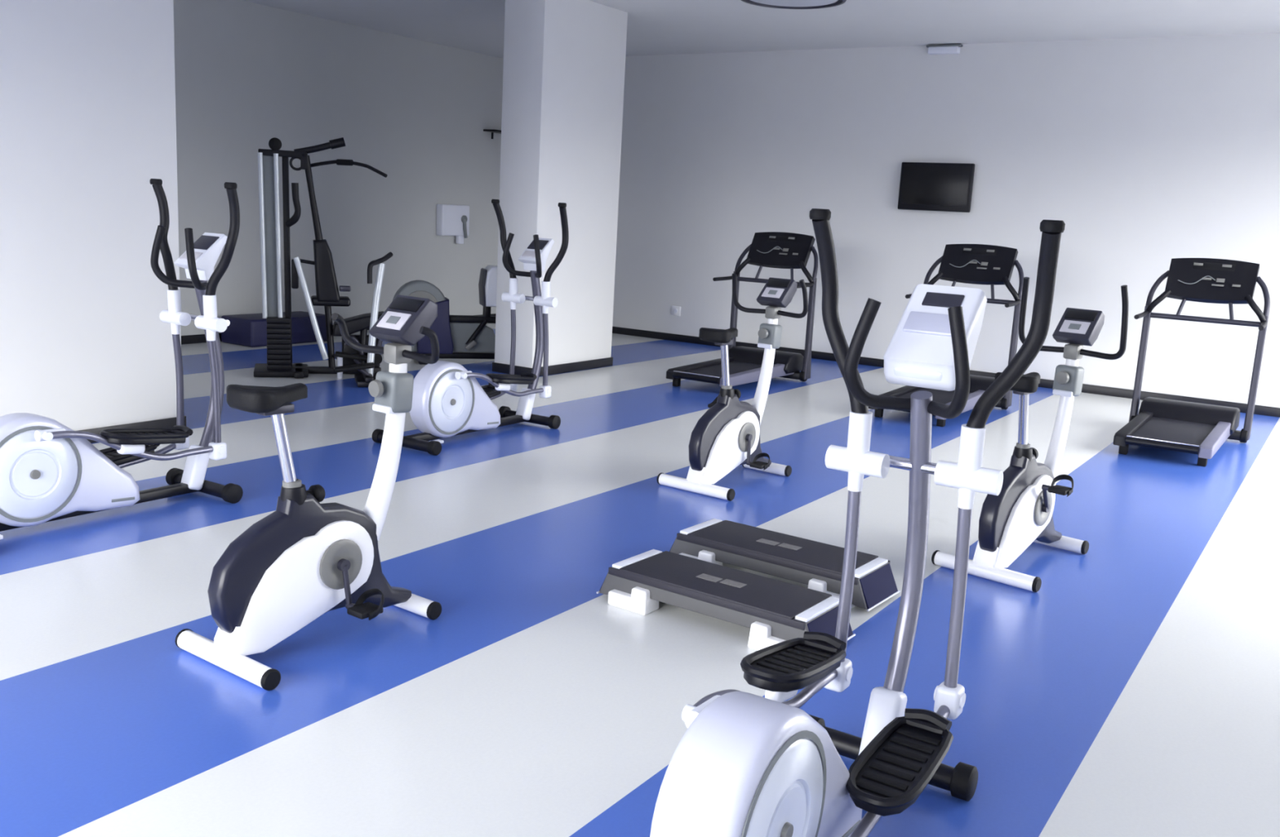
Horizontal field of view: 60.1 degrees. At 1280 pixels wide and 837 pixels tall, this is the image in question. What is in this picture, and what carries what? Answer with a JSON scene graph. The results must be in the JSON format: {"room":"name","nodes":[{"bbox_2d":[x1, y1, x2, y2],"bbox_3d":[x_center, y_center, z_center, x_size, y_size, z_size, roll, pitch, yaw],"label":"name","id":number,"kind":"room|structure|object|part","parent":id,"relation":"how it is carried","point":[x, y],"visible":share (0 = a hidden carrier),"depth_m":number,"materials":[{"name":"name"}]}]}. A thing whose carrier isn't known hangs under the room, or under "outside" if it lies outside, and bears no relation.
{"room":"gym","nodes":[
{"label":"gym","id":0,"kind":"room"},
{"bbox_2d":[0,0,181,431],"bbox_3d":[-3.667,-1.590,6.532,0.470,3.540,1.770,10,12,32],"label":"wall pier","id":1,"kind":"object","parent":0,"point":[87,87],"visible":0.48,"depth_m":6.68,"materials":[{"name":"paint"}]},
{"bbox_2d":[76,415,186,443],"bbox_3d":[-3.759,0.104,6.848,0.500,0.090,1.800,10,12,32],"label":"baseboard","id":2,"kind":"object","parent":1,"relation":"attached to","point":[167,423],"visible":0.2,"depth_m":7.21,"materials":[{"name":"black plastic"}]},
{"bbox_2d":[173,0,503,335],"bbox_3d":[-5.858,-2.272,9.555,0.200,3.540,14.330,10,12,32],"label":"wall","id":3,"kind":"structure","parent":0,"point":[416,112],"depth_m":12.85,"materials":[{"name":"grey paint"}]},
{"bbox_2d":[181,313,496,344],"bbox_3d":[-5.861,-0.563,9.813,0.015,0.090,14.290,10,12,32],"label":"baseboard","id":4,"kind":"structure","parent":3,"relation":"attached to","point":[189,339],"depth_m":11.60,"materials":[{"name":"black plastic"}]},
{"bbox_2d":[435,204,469,244],"bbox_3d":[-2.436,-2.544,14.506,0.162,0.505,0.520,10,12,32],"label":"wall dispenser","id":5,"kind":"object","parent":3,"relation":"attached to","point":[451,220],"visible":1,"depth_m":14.44,"materials":[{"name":"white plastic"}]},
{"bbox_3d":[-2.307,-2.507,14.619,0.049,0.248,0.082,6,11,17],"label":"lever","id":6,"kind":"part","parent":5,"relation":"part of","materials":[{"name":"grey plastic"}]},
{"bbox_2d":[483,128,501,138],"bbox_3d":[-1.922,-3.825,14.928,0.200,0.112,0.360,10,12,32],"label":"wall bracket","id":7,"kind":"object","parent":3,"relation":"attached to","point":[492,131],"visible":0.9,"depth_m":14.81,"materials":[{"name":"black plastic"}]},
{"bbox_3d":[-1.920,-3.868,14.920,0.200,0.025,0.360,10,12,32],"label":"plate","id":8,"kind":"part","parent":7,"relation":"part of","materials":[{"name":"black plastic"}]},
{"bbox_2d":[494,0,627,368],"bbox_3d":[-0.772,-2.245,10.893,0.470,3.540,1.320,10,12,32],"label":"wall column","id":9,"kind":"structure","parent":0,"point":[564,67],"depth_m":10.55,"materials":[{"name":"paint"}]},
{"bbox_2d":[492,356,613,376],"bbox_3d":[-0.864,-0.552,11.209,0.500,0.090,1.350,10,12,32],"label":"baseboard","id":10,"kind":"structure","parent":9,"relation":"attached to","point":[606,362],"depth_m":10.92,"materials":[{"name":"black plastic"}]},
{"bbox_2d":[0,323,1279,836],"bbox_3d":[-0.911,0.438,6.677,12.300,0.200,14.730,10,12,32],"label":"floor","id":11,"kind":"structure","parent":0,"point":[1135,692],"depth_m":4.24,"materials":[{"name":"plastic"}]},
{"bbox_2d":[0,178,243,539],"bbox_3d":[-2.606,-0.325,5.260,0.680,1.636,1.449,10,12,32],"label":"elliptical trainer","id":12,"kind":"object","parent":11,"relation":"on","point":[50,470],"visible":1,"depth_m":5.42,"materials":[{"name":"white plastic"}]},
{"bbox_3d":[-2.668,0.429,5.368,0.060,0.050,1.280,10,12,32],"label":"rail","id":13,"kind":"part","parent":12,"relation":"part of","materials":[{"name":"black plastic"}]},
{"bbox_3d":[-2.443,-0.180,5.854,0.046,0.572,0.058,10,12,32],"label":"swing arm","id":14,"kind":"part","parent":12,"relation":"part of","materials":[{"name":"grey metal"}]},
{"bbox_3d":[-2.284,-0.827,5.628,0.130,0.042,0.049,10,12,32],"label":"button panel","id":15,"kind":"part","parent":12,"relation":"part of","materials":[{"name":"white plastic"}]},
{"bbox_3d":[-2.182,-0.133,5.676,0.046,0.572,0.058,10,12,32],"label":"swing arm","id":16,"kind":"part","parent":12,"relation":"part of","materials":[{"name":"grey metal"}]},
{"bbox_2d":[221,311,327,346],"bbox_3d":[-3.951,-0.982,12.069,0.520,0.290,1.080,10,12,32],"label":"mat","id":17,"kind":"object","parent":11,"relation":"on","point":[250,330],"visible":0.69,"depth_m":11.69,"materials":[{"name":"blue plastic"}]},
{"bbox_2d":[174,294,441,690],"bbox_3d":[-1.133,0.195,3.974,0.539,1.239,0.903,11,13,35],"label":"exercise bike","id":18,"kind":"object","parent":11,"relation":"on","point":[306,559],"visible":1,"depth_m":3.90,"materials":[{"name":"white plastic"}]},
{"bbox_3d":[-1.246,-0.076,3.748,0.200,0.076,0.267,11,13,35],"label":"seat","id":19,"kind":"part","parent":18,"relation":"part of","materials":[{"name":"black leather"}]},
{"bbox_3d":[-1.227,0.124,3.826,0.044,0.334,0.109,11,13,35],"label":"seat post","id":20,"kind":"part","parent":18,"relation":"part of","materials":[{"name":"silver metal"}]},
{"bbox_3d":[-1.182,0.584,3.919,0.024,0.403,0.595,11,13,35],"label":"plate","id":21,"kind":"part","parent":18,"relation":"part of","materials":[{"name":"white plastic"}]},
{"bbox_3d":[-1.175,0.272,3.937,0.064,0.064,0.095,11,13,35],"label":"height knob","id":22,"kind":"part","parent":18,"relation":"part of","materials":[{"name":"black plastic"}]},
{"bbox_3d":[-1.062,0.604,4.009,0.062,0.189,0.047,11,13,35],"label":"crank arm","id":23,"kind":"part","parent":18,"relation":"part of","materials":[{"name":"metal"}]},
{"bbox_3d":[-0.980,-0.110,4.106,0.068,0.068,0.024,11,13,35],"label":"tension knob","id":24,"kind":"part","parent":18,"relation":"part of","materials":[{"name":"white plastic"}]},
{"bbox_3d":[-0.956,-0.037,4.158,0.100,0.030,0.051,11,13,35],"label":"white trim","id":25,"kind":"part","parent":18,"relation":"part of","materials":[{"name":"plastic"}]},
{"bbox_3d":[-0.975,0.126,4.175,0.082,0.680,0.224,11,13,35],"label":"post","id":26,"kind":"part","parent":18,"relation":"part of","materials":[{"name":"white metal"}]},
{"bbox_3d":[-0.917,-0.365,4.125,0.130,0.057,0.059,11,13,35],"label":"button panel","id":27,"kind":"part","parent":18,"relation":"part of","materials":[{"name":"white plastic"}]},
{"bbox_2d":[253,137,387,378],"bbox_3d":[-2.828,-1.438,9.880,1.181,2.107,0.643,0,11,-17],"label":"multi gym","id":28,"kind":"object","parent":11,"relation":"on","point":[279,333],"visible":0.9,"depth_m":9.77,"materials":[{"name":"black metal"}]},
{"bbox_3d":[-3.030,-1.862,9.665,0.146,0.386,0.073,8,12,26],"label":"press handle","id":29,"kind":"part","parent":28,"relation":"part of","materials":[{"name":"black plastic"}]},
{"bbox_3d":[-2.922,-0.440,10.066,1.105,0.060,0.620,0,11,-17],"label":"frame","id":30,"kind":"part","parent":28,"relation":"part of","materials":[{"name":"black plastic"}]},
{"bbox_3d":[-2.808,-2.384,9.707,0.438,0.185,0.080,0,11,-17],"label":"arm","id":31,"kind":"part","parent":28,"relation":"part of","materials":[{"name":"black plastic"}]},
{"bbox_3d":[-2.866,-1.384,9.892,0.283,1.876,0.068,0,11,-17],"label":"post","id":32,"kind":"part","parent":28,"relation":"part of","materials":[{"name":"black plastic"}]},
{"bbox_3d":[-2.394,-0.731,10.173,0.123,0.350,0.044,0,11,-17],"label":"leg lever","id":33,"kind":"part","parent":28,"relation":"part of","materials":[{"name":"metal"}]},
{"bbox_2d":[333,252,392,386],"bbox_3d":[-2.390,-0.869,9.569,0.502,1.140,0.500,0,11,-17],"label":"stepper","id":34,"kind":"object","parent":11,"relation":"on","point":[363,380],"visible":0.93,"depth_m":9.54,"materials":[{"name":"grey metal"}]},
{"bbox_3d":[-2.455,-0.438,9.508,0.338,0.079,0.130,0,11,-17],"label":"foot plate","id":35,"kind":"part","parent":34,"relation":"part of","materials":[{"name":"black metal"}]},
{"bbox_3d":[-2.503,-0.543,9.727,0.338,0.079,0.130,0,11,-17],"label":"foot plate","id":36,"kind":"part","parent":34,"relation":"part of","materials":[{"name":"black metal"}]},
{"bbox_3d":[-2.382,-0.354,9.676,0.200,0.090,0.500,0,11,-17],"label":"frame","id":37,"kind":"part","parent":34,"relation":"part of","materials":[{"name":"black plastic"}]},
{"bbox_3d":[-2.295,-0.851,9.602,0.155,0.996,0.060,0,11,-17],"label":"post","id":38,"kind":"part","parent":34,"relation":"part of","materials":[{"name":"metal"}]},
{"bbox_3d":[-2.235,-1.297,9.522,0.050,0.265,0.306,8,12,25],"label":"handle","id":39,"kind":"part","parent":34,"relation":"part of","materials":[{"name":"black plastic"}]},
{"bbox_2d":[392,265,497,364],"bbox_3d":[-1.901,-1.069,11.249,1.210,0.980,0.560,0,11,-17],"label":"bike","id":40,"kind":"object","parent":11,"relation":"on","point":[460,336],"visible":0.71,"depth_m":11.18,"materials":[{"name":"grey plastic"}]},
{"bbox_3d":[-2.181,-1.114,11.030,0.375,0.320,0.020,0,11,-17],"label":"housing panel","id":41,"kind":"part","parent":40,"relation":"part of","materials":[{"name":"grey plastic"}]},
{"bbox_3d":[-1.841,-0.632,11.357,1.005,0.090,0.560,0,11,-17],"label":"frame","id":42,"kind":"part","parent":40,"relation":"part of","materials":[{"name":"black plastic"}]},
{"bbox_3d":[-1.670,-1.016,11.333,0.720,0.070,0.100,0,11,-17],"label":"seat rail","id":43,"kind":"part","parent":40,"relation":"part of","materials":[{"name":"black plastic"}]},
{"bbox_3d":[-1.661,-0.870,11.259,0.236,0.282,0.060,-4,12,-32],"label":"crank arm","id":44,"kind":"part","parent":40,"relation":"part of","materials":[{"name":"black plastic"}]},
{"bbox_3d":[-1.466,-1.355,11.328,0.290,0.400,0.340,0,11,-17],"label":"seat","id":45,"kind":"part","parent":40,"relation":"part of","materials":[{"name":"white plastic"}]},
{"bbox_2d":[371,199,568,455],"bbox_3d":[-1.114,-0.690,7.651,0.680,1.636,1.449,10,12,32],"label":"elliptical trainer","id":46,"kind":"object","parent":11,"relation":"on","point":[448,400],"visible":0.98,"depth_m":7.78,"materials":[{"name":"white plastic"}]},
{"bbox_3d":[-1.321,0.153,7.178,0.050,0.018,0.090,10,12,32],"label":"adjuster plate","id":47,"kind":"part","parent":46,"relation":"part of","materials":[{"name":"white plastic"}]},
{"bbox_3d":[-1.176,0.064,7.758,0.060,0.050,1.280,10,12,32],"label":"rail","id":48,"kind":"part","parent":46,"relation":"part of","materials":[{"name":"black plastic"}]},
{"bbox_3d":[-0.951,-0.545,8.245,0.046,0.572,0.058,10,12,32],"label":"swing arm","id":49,"kind":"part","parent":46,"relation":"part of","materials":[{"name":"grey metal"}]},
{"bbox_3d":[-0.792,-1.191,8.019,0.130,0.042,0.049,10,12,32],"label":"button panel","id":50,"kind":"part","parent":46,"relation":"part of","materials":[{"name":"white plastic"}]},
{"bbox_3d":[-0.690,-0.497,8.066,0.046,0.572,0.058,10,12,32],"label":"swing arm","id":51,"kind":"part","parent":46,"relation":"part of","materials":[{"name":"grey metal"}]},
{"bbox_2d":[596,548,855,649],"bbox_3d":[0.333,0.732,4.479,1.031,0.160,0.404,10,13,35],"label":"step","id":52,"kind":"structure","parent":11,"relation":"on","point":[775,611],"depth_m":4.38,"materials":[{"name":"grey plastic"}]},
{"bbox_2d":[696,573,746,587],"bbox_3d":[0.328,0.654,4.466,0.202,0.002,0.065,10,13,35],"label":"print","id":53,"kind":"object","parent":52,"relation":"on","point":[722,580],"depth_m":4.46},
{"bbox_3d":[0.724,0.802,4.206,0.059,0.122,0.306,10,13,35],"label":"panel","id":54,"kind":"part","parent":52,"relation":"part of","materials":[{"name":"blue plastic"}]},
{"bbox_2d":[657,273,808,500],"bbox_3d":[0.603,-0.228,6.705,0.539,1.256,0.903,11,13,37],"label":"exercise bike","id":55,"kind":"object","parent":11,"relation":"on","point":[726,437],"visible":1,"depth_m":6.64,"materials":[{"name":"white plastic"}]},
{"bbox_3d":[0.487,-0.492,6.484,0.200,0.076,0.267,11,13,37],"label":"seat","id":56,"kind":"part","parent":55,"relation":"part of","materials":[{"name":"black leather"}]},
{"bbox_3d":[0.506,-0.291,6.561,0.044,0.334,0.109,11,13,37],"label":"seat post","id":57,"kind":"part","parent":55,"relation":"part of","materials":[{"name":"silver metal"}]},
{"bbox_3d":[0.551,0.169,6.652,0.024,0.403,0.595,11,13,37],"label":"plate","id":58,"kind":"part","parent":55,"relation":"part of","materials":[{"name":"white plastic"}]},
{"bbox_3d":[0.560,-0.143,6.671,0.064,0.064,0.095,11,13,37],"label":"height knob","id":59,"kind":"part","parent":55,"relation":"part of","materials":[{"name":"black plastic"}]},
{"bbox_3d":[0.671,0.190,6.737,0.062,0.189,0.047,11,13,37],"label":"crank arm","id":60,"kind":"part","parent":55,"relation":"part of","materials":[{"name":"metal"}]},
{"bbox_3d":[0.759,-0.525,6.836,0.068,0.068,0.024,11,13,37],"label":"tension knob","id":61,"kind":"part","parent":55,"relation":"part of","materials":[{"name":"grey plastic"}]},
{"bbox_3d":[0.784,-0.451,6.888,0.100,0.030,0.051,11,13,37],"label":"white trim","id":62,"kind":"part","parent":55,"relation":"part of","materials":[{"name":"plastic"}]},
{"bbox_3d":[0.765,-0.289,6.905,0.082,0.680,0.224,11,13,37],"label":"post","id":63,"kind":"part","parent":55,"relation":"part of","materials":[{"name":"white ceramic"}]},
{"bbox_3d":[0.823,-0.779,6.855,0.130,0.057,0.059,11,13,37],"label":"button panel","id":64,"kind":"part","parent":55,"relation":"part of","materials":[{"name":"white plastic"}]},
{"bbox_2d":[666,231,817,386],"bbox_3d":[1.004,-1.082,10.808,0.938,1.477,1.704,10,12,32],"label":"treadmill","id":65,"kind":"object","parent":11,"relation":"on","point":[778,250],"visible":0.87,"depth_m":11.17,"materials":[{"name":"black plastic"}]},
{"bbox_3d":[0.521,-0.409,10.232,0.490,0.008,0.020,10,12,32],"label":"trim","id":66,"kind":"part","parent":65,"relation":"part of","materials":[{"name":"silver metal"}]},
{"bbox_3d":[0.671,-0.517,10.981,0.092,0.130,1.420,10,12,32],"label":"rail","id":67,"kind":"part","parent":65,"relation":"part of","materials":[{"name":"black plastic"}]},
{"bbox_3d":[0.878,-1.448,11.348,0.041,0.071,0.446,10,13,33],"label":"handle","id":68,"kind":"part","parent":65,"relation":"part of","materials":[{"name":"black plastic"}]},
{"bbox_3d":[1.087,-1.633,11.532,0.217,0.406,0.068,-1,11,-21],"label":"console arm","id":69,"kind":"part","parent":65,"relation":"part of","materials":[{"name":"metal"}]},
{"bbox_3d":[1.153,-0.434,10.674,0.092,0.130,1.420,10,12,32],"label":"rail","id":70,"kind":"part","parent":65,"relation":"part of","materials":[{"name":"grey metal"}]},
{"bbox_2d":[728,346,804,373],"bbox_3d":[1.282,-0.610,11.372,0.720,0.195,0.480,10,12,32],"label":"hood","id":71,"kind":"object","parent":65,"relation":"attached to","point":[791,362],"depth_m":11.22,"materials":[{"name":"black plastic"}]},
{"bbox_3d":[1.622,-1.319,10.873,0.041,0.071,0.446,10,12,31],"label":"handle","id":72,"kind":"part","parent":65,"relation":"part of","materials":[{"name":"black plastic"}]},
{"bbox_3d":[1.748,-1.519,11.111,0.068,0.406,0.217,3,11,-3],"label":"console arm","id":73,"kind":"part","parent":65,"relation":"part of","materials":[{"name":"metal"}]},
{"bbox_2d":[669,518,900,611],"bbox_3d":[0.635,0.647,5.023,1.031,0.160,0.404,10,13,35],"label":"step","id":74,"kind":"structure","parent":11,"relation":"on","point":[817,565],"depth_m":4.90,"materials":[{"name":"black plastic"}]},
{"bbox_2d":[755,537,802,550],"bbox_3d":[0.629,0.569,5.009,0.202,0.002,0.065,10,13,35],"label":"print","id":75,"kind":"object","parent":74,"relation":"on","point":[766,541],"depth_m":5.01},
{"bbox_3d":[1.025,0.718,4.749,0.059,0.122,0.306,10,13,35],"label":"panel","id":76,"kind":"part","parent":74,"relation":"part of","materials":[{"name":"blue plastic"}]},
{"bbox_2d":[649,208,1065,836],"bbox_3d":[0.462,0.321,2.690,0.680,1.636,1.506,10,12,32],"label":"elliptical trainer","id":77,"kind":"object","parent":11,"relation":"on","point":[744,764],"visible":1,"depth_m":2.98,"materials":[{"name":"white plastic"}]},
{"bbox_3d":[0.608,0.469,3.260,0.046,0.572,0.058,10,12,32],"label":"swing arm","id":78,"kind":"part","parent":77,"relation":"part of","materials":[{"name":"grey metal"}]},
{"bbox_3d":[0.816,-0.264,3.086,0.150,0.056,0.059,10,12,32],"label":"button panel","id":79,"kind":"part","parent":77,"relation":"part of","materials":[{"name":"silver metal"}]},
{"bbox_3d":[0.897,0.510,3.123,0.046,0.572,0.058,10,12,32],"label":"swing arm","id":80,"kind":"part","parent":77,"relation":"part of","materials":[{"name":"grey metal"}]},
{"bbox_2d":[868,244,1023,426],"bbox_3d":[2.689,-0.790,9.733,0.938,1.477,1.704,10,12,32],"label":"treadmill","id":81,"kind":"object","parent":11,"relation":"on","point":[971,264],"visible":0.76,"depth_m":10.10,"materials":[{"name":"black plastic"}]},
{"bbox_3d":[2.356,-0.226,9.906,0.092,0.130,1.420,10,12,32],"label":"rail","id":82,"kind":"part","parent":81,"relation":"part of","materials":[{"name":"black plastic"}]},
{"bbox_3d":[2.563,-1.156,10.274,0.041,0.071,0.446,10,13,33],"label":"handle","id":83,"kind":"part","parent":81,"relation":"part of","materials":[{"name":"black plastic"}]},
{"bbox_3d":[2.772,-1.341,10.457,0.217,0.406,0.068,-1,11,-21],"label":"console arm","id":84,"kind":"part","parent":81,"relation":"part of","materials":[{"name":"metal"}]},
{"bbox_3d":[2.838,-0.142,9.599,0.092,0.130,1.420,10,12,32],"label":"rail","id":85,"kind":"part","parent":81,"relation":"part of","materials":[{"name":"white plastic"}]},
{"bbox_2d":[968,374,995,392],"bbox_3d":[2.968,-0.319,10.297,0.720,0.195,0.480,10,12,32],"label":"hood","id":86,"kind":"object","parent":81,"relation":"attached to","point":[978,383],"depth_m":10.03,"materials":[{"name":"black plastic"}]},
{"bbox_3d":[3.307,-1.027,9.798,0.041,0.071,0.446,10,12,31],"label":"handle","id":87,"kind":"part","parent":81,"relation":"part of","materials":[{"name":"black plastic"}]},
{"bbox_3d":[3.433,-1.227,10.036,0.068,0.406,0.217,3,11,-3],"label":"console arm","id":88,"kind":"part","parent":81,"relation":"part of","materials":[{"name":"metal"}]},
{"bbox_2d":[931,276,1128,591],"bbox_3d":[1.926,0.029,5.364,0.539,1.382,0.903,13,14,41],"label":"exercise bike","id":89,"kind":"object","parent":11,"relation":"on","point":[1021,514],"visible":0.94,"depth_m":5.30,"materials":[{"name":"white plastic"}]},
{"bbox_3d":[1.784,0.471,5.394,0.024,0.403,0.595,13,14,41],"label":"plate","id":90,"kind":"part","parent":89,"relation":"part of","materials":[{"name":"white plastic"}]},
{"bbox_3d":[1.793,-0.175,5.166,0.200,0.076,0.267,13,14,41],"label":"seat","id":91,"kind":"part","parent":89,"relation":"part of","materials":[{"name":"black leather"}]},
{"bbox_3d":[1.815,0.026,5.241,0.044,0.334,0.109,13,14,41],"label":"seat post","id":92,"kind":"part","parent":89,"relation":"part of","materials":[{"name":"silver metal"}]},
{"bbox_3d":[1.861,0.488,5.326,0.024,0.403,0.595,13,14,41],"label":"plate","id":93,"kind":"part","parent":89,"relation":"part of","materials":[{"name":"white plastic"}]},
{"bbox_3d":[1.876,0.176,5.345,0.064,0.064,0.095,13,14,41],"label":"height knob","id":94,"kind":"part","parent":89,"relation":"part of","materials":[{"name":"black plastic"}]},
{"bbox_3d":[1.964,0.387,5.347,0.043,0.157,0.141,8,12,26],"label":"crank arm","id":95,"kind":"part","parent":89,"relation":"part of","materials":[{"name":"metal"}]},
{"bbox_3d":[2.103,0.035,5.561,0.082,0.680,0.224,13,14,41],"label":"post","id":96,"kind":"part","parent":89,"relation":"part of","materials":[{"name":"white metal"}]},
{"bbox_3d":[2.095,-0.202,5.494,0.068,0.068,0.024,13,14,41],"label":"tension knob","id":97,"kind":"part","parent":89,"relation":"part of","materials":[{"name":"grey plastic"}]},
{"bbox_3d":[2.123,-0.128,5.543,0.100,0.030,0.051,13,14,41],"label":"white trim","id":98,"kind":"part","parent":89,"relation":"part of","materials":[{"name":"plastic"}]},
{"bbox_3d":[2.164,-0.455,5.508,0.130,0.057,0.059,13,14,41],"label":"button panel","id":99,"kind":"part","parent":89,"relation":"part of","materials":[{"name":"white plastic"}]},
{"bbox_2d":[1112,257,1270,466],"bbox_3d":[4.316,-0.508,8.695,0.938,1.477,1.704,10,12,32],"label":"treadmill","id":100,"kind":"object","parent":11,"relation":"on","point":[1201,429],"visible":1,"depth_m":9.06,"materials":[{"name":"black metal"}]},
{"bbox_3d":[3.983,0.056,8.868,0.092,0.130,1.420,10,12,32],"label":"rail","id":101,"kind":"part","parent":100,"relation":"part of","materials":[{"name":"black plastic"}]},
{"bbox_3d":[4.189,-0.874,9.236,0.041,0.071,0.446,10,13,33],"label":"handle","id":102,"kind":"part","parent":100,"relation":"part of","materials":[{"name":"black plastic"}]},
{"bbox_3d":[4.399,-1.060,9.419,0.217,0.406,0.068,-1,11,-21],"label":"console arm","id":103,"kind":"part","parent":100,"relation":"part of","materials":[{"name":"metal"}]},
{"bbox_3d":[3.833,0.164,8.120,0.490,0.008,0.020,10,12,32],"label":"trim","id":104,"kind":"part","parent":100,"relation":"part of","materials":[{"name":"silver metal"}]},
{"bbox_2d":[1137,396,1239,434],"bbox_3d":[4.594,-0.037,9.259,0.720,0.195,0.480,10,12,32],"label":"hood","id":105,"kind":"object","parent":100,"relation":"attached to","point":[1161,408],"depth_m":9.11,"materials":[{"name":"black plastic"}]},
{"bbox_3d":[4.465,0.140,8.561,0.092,0.130,1.420,10,12,32],"label":"rail","id":106,"kind":"part","parent":100,"relation":"part of","materials":[{"name":"white plastic"}]},
{"bbox_3d":[4.934,-0.745,8.761,0.041,0.071,0.446,10,12,31],"label":"handle","id":107,"kind":"part","parent":100,"relation":"part of","materials":[{"name":"black plastic"}]},
{"bbox_3d":[5.059,-0.945,8.998,0.068,0.406,0.217,3,11,-3],"label":"console arm","id":108,"kind":"part","parent":100,"relation":"part of","materials":[{"name":"metal"}]},
{"bbox_2d":[242,0,1279,58],"bbox_3d":[-0.712,-3.233,5.993,12.300,0.200,14.730,10,12,32],"label":"ceiling","id":109,"kind":"structure","parent":0,"point":[654,27],"depth_m":10.96,"materials":[{"name":"paint"}]},
{"bbox_2d":[740,0,846,8],"bbox_3d":[1.320,-3.661,9.606,0.960,0.066,0.960,10,12,32],"label":"ceiling light","id":110,"kind":"object","parent":109,"relation":"attached to","point":[781,4],"visible":1,"depth_m":9.80,"materials":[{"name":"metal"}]},
{"bbox_2d":[750,0,838,6],"bbox_3d":[1.320,-3.656,9.607,0.860,0.056,0.860,10,12,32],"label":"diffuser","id":111,"kind":"object","parent":110,"relation":"attached to","point":[757,2],"depth_m":9.77,"materials":[{"name":"white plastic"}]},
{"bbox_2d":[612,32,1279,407],"bbox_3d":[3.176,-2.300,12.340,11.900,3.540,0.200,10,12,32],"label":"wall","id":112,"kind":"structure","parent":0,"point":[1149,153],"depth_m":11.87,"materials":[{"name":"paint"}]},
{"bbox_2d":[671,306,680,315],"bbox_3d":[0.459,-1.375,14.152,0.130,0.120,0.017,10,12,32],"label":"wall socket","id":113,"kind":"object","parent":112,"relation":"attached to","point":[676,310],"visible":1,"depth_m":14.14,"materials":[{"name":"white plastic"}]},
{"bbox_2d":[897,161,974,212],"bbox_3d":[3.235,-2.526,12.085,0.805,0.512,0.102,10,12,32],"label":"television","id":114,"kind":"object","parent":112,"relation":"attached to","point":[923,186],"visible":1,"depth_m":12.03,"materials":[{"name":"black plastic"}]},
{"bbox_2d":[926,44,963,54],"bbox_3d":[3.259,-3.953,11.862,0.380,0.090,0.090,10,12,32],"label":"wall light","id":115,"kind":"object","parent":112,"relation":"attached to","point":[951,48],"visible":1,"depth_m":11.82,"materials":[{"name":"white plastic"}]},
{"bbox_3d":[3.261,-3.988,11.855,0.380,0.020,0.070,10,12,32],"label":"plate","id":116,"kind":"part","parent":115,"relation":"part of","materials":[{"name":"grey plastic"}]},
{"bbox_2d":[612,326,1279,417],"bbox_3d":[3.025,-0.593,12.567,11.900,0.090,0.015,10,12,32],"label":"baseboard","id":117,"kind":"structure","parent":112,"relation":"attached to","point":[1090,388],"depth_m":12.04,"materials":[{"name":"black plastic"}]}
]}

